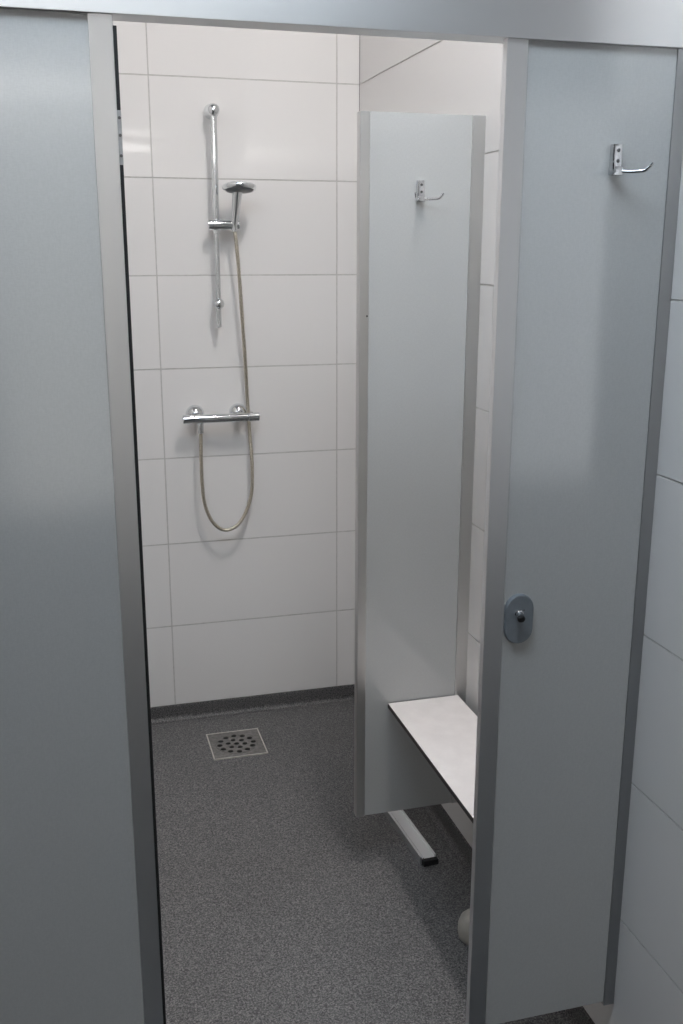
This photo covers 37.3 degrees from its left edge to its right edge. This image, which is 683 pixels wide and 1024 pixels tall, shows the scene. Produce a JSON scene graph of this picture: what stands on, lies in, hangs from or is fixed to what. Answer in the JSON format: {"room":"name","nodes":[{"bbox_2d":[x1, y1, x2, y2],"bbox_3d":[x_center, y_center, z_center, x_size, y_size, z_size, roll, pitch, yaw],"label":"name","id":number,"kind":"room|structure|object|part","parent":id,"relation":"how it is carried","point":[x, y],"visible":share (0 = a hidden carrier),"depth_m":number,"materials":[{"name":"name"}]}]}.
{"room":"public shower room","nodes":[
{"label":"public shower room","id":0,"kind":"room"},
{"bbox_2d":[112,21,359,706],"bbox_3d":[-0.639,-0.867,3.268,1.420,3.200,0.101,-4,15,-15],"label":"wall","id":1,"kind":"structure","parent":0,"point":[266,604],"depth_m":3.39,"materials":[{"name":"white tile"}]},
{"bbox_2d":[182,403,259,425],"bbox_3d":[-0.405,-0.324,3.380,0.258,0.063,0.080,-4,15,-15],"label":"shower mixer","id":2,"kind":"object","parent":1,"relation":"attached to","point":[195,414],"visible":1,"depth_m":3.36,"materials":[{"name":"silver metal"}]},
{"bbox_3d":[-0.504,-0.304,3.330,0.038,0.030,0.030,-4,15,-15],"label":"knob","id":3,"kind":"part","parent":2,"relation":"part of","materials":[{"name":"silver metal"}]},
{"bbox_3d":[-0.293,-0.319,3.387,0.038,0.030,0.030,-4,15,-15],"label":"knob","id":4,"kind":"part","parent":2,"relation":"part of","materials":[{"name":"silver metal"}]},
{"bbox_2d":[204,103,239,326],"bbox_3d":[-0.380,-0.939,3.228,0.100,0.686,0.078,-4,15,-15],"label":"shower rail","id":5,"kind":"object","parent":1,"relation":"attached to","point":[211,111],"visible":1,"depth_m":3.19,"materials":[{"name":"silver metal"}]},
{"bbox_3d":[-0.398,-0.920,3.217,0.021,0.655,0.021,-4,15,-15],"label":"rail","id":6,"kind":"part","parent":5,"relation":"part of","materials":[{"name":"silver metal"}]},
{"bbox_2d":[198,181,256,531],"bbox_3d":[-0.362,-0.475,3.284,0.189,1.140,0.138,-8,16,-27],"label":"shower","id":7,"kind":"object","parent":5,"relation":"attached to","point":[237,188],"visible":0.98,"depth_m":3.34,"materials":[{"name":"silver metal"}]},
{"bbox_3d":[-0.327,-0.957,3.188,0.039,0.132,0.058,-4,15,-15],"label":"handle","id":8,"kind":"part","parent":7,"relation":"part of","materials":[{"name":"silver metal"}]},
{"bbox_2d":[151,684,354,724],"bbox_3d":[-0.627,0.723,3.624,1.420,0.056,0.036,-4,15,-15],"label":"baseboard","id":9,"kind":"structure","parent":1,"relation":"attached to","point":[345,693],"depth_m":3.70,"materials":[{"name":"plastic"}]},
{"bbox_2d":[151,701,565,1023],"bbox_3d":[0.094,0.962,2.972,7.600,0.080,1.930,-4,15,-15],"label":"floor","id":10,"kind":"structure","parent":0,"point":[280,904],"depth_m":2.67,"materials":[{"name":"plastic"}]},
{"bbox_2d":[206,728,267,760],"bbox_3d":[-0.359,0.792,3.458,0.183,0.004,0.188,-4,15,-15],"label":"floor drain","id":11,"kind":"object","parent":10,"relation":"on","point":[247,742],"visible":1,"depth_m":3.45,"materials":[{"name":"metal"}]},
{"bbox_2d":[384,810,437,866],"bbox_3d":[0.161,0.899,3.010,0.048,0.023,0.514,-5,15,-18],"label":"bench leg","id":12,"kind":"object","parent":10,"relation":"on","point":[424,854],"visible":0.67,"depth_m":2.88,"materials":[{"name":"silver metal"}]},
{"bbox_2d":[458,908,469,944],"bbox_3d":[0.326,1.011,2.477,0.081,0.073,0.081,-4,15,-15],"label":"door stop","id":13,"kind":"object","parent":10,"relation":"on","point":[464,920],"visible":0.28,"depth_m":2.46,"materials":[{"name":"plastic"}]},
{"bbox_2d":[360,35,682,1023],"bbox_3d":[0.384,-0.652,2.446,0.101,3.200,2.085,-4,15,-15],"label":"wall","id":14,"kind":"structure","parent":0,"point":[405,75],"depth_m":1.91,"materials":[{"name":"white tile"}]},
{"bbox_2d":[354,111,485,816],"bbox_3d":[0.191,-0.048,2.535,0.306,1.785,0.068,-4,15,-15],"label":"divider panel","id":15,"kind":"object","parent":14,"relation":"attached to","point":[420,176],"visible":0.99,"depth_m":2.50,"materials":[{"name":"grey laminate"}]},
{"bbox_2d":[388,695,476,822],"bbox_3d":[0.323,0.618,2.331,0.198,0.050,0.798,-4,15,-15],"label":"bench","id":16,"kind":"object","parent":14,"relation":"attached to","point":[443,729],"visible":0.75,"depth_m":2.48,"materials":[{"name":"white laminate"}]},
{"bbox_2d":[352,699,594,1023],"bbox_3d":[0.328,0.927,2.839,0.036,0.056,2.085,-4,15,-15],"label":"baseboard","id":17,"kind":"structure","parent":14,"relation":"attached to","point":[440,818],"depth_m":2.83,"materials":[{"name":"plastic"}]},
{"bbox_2d":[466,38,682,1023],"bbox_3d":[0.403,0.145,1.774,0.316,1.786,0.066,-4,15,-15],"label":"panel","id":18,"kind":"object","parent":14,"relation":"attached to","point":[591,138],"visible":1,"depth_m":1.74,"materials":[{"name":"grey laminate"}]},
{"bbox_3d":[0.310,0.179,1.757,0.016,0.018,0.018,-4,15,-15],"label":"knob","id":19,"kind":"part","parent":18,"relation":"part of","materials":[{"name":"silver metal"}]},
{"bbox_3d":[1.015,1.796,-0.247,7.600,0.080,4.970,-4,15,-15],"label":"floor","id":20,"kind":"structure","parent":0,"visible":0},
{"bbox_2d":[0,8,165,1023],"bbox_3d":[-0.939,0.308,1.453,1.308,1.944,0.056,-4,15,-15],"label":"panel","id":21,"kind":"object","parent":20,"relation":"on","point":[81,930],"visible":1,"depth_m":1.54,"materials":[{"name":"grey laminate"}]},
{"bbox_3d":[-0.310,-0.523,1.416,0.005,0.072,0.010,-4,15,-15],"label":"hinge plate","id":22,"kind":"part","parent":21,"relation":"part of","materials":[{"name":"metal"}]},
{"bbox_2d":[0,0,682,48],"bbox_3d":[-0.704,-0.706,1.270,2.599,0.110,0.048,-4,15,-15],"label":"header rail","id":23,"kind":"object","parent":21,"relation":"on","point":[638,23],"visible":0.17,"depth_m":1.48,"materials":[{"name":"silver metal"}]}
]}

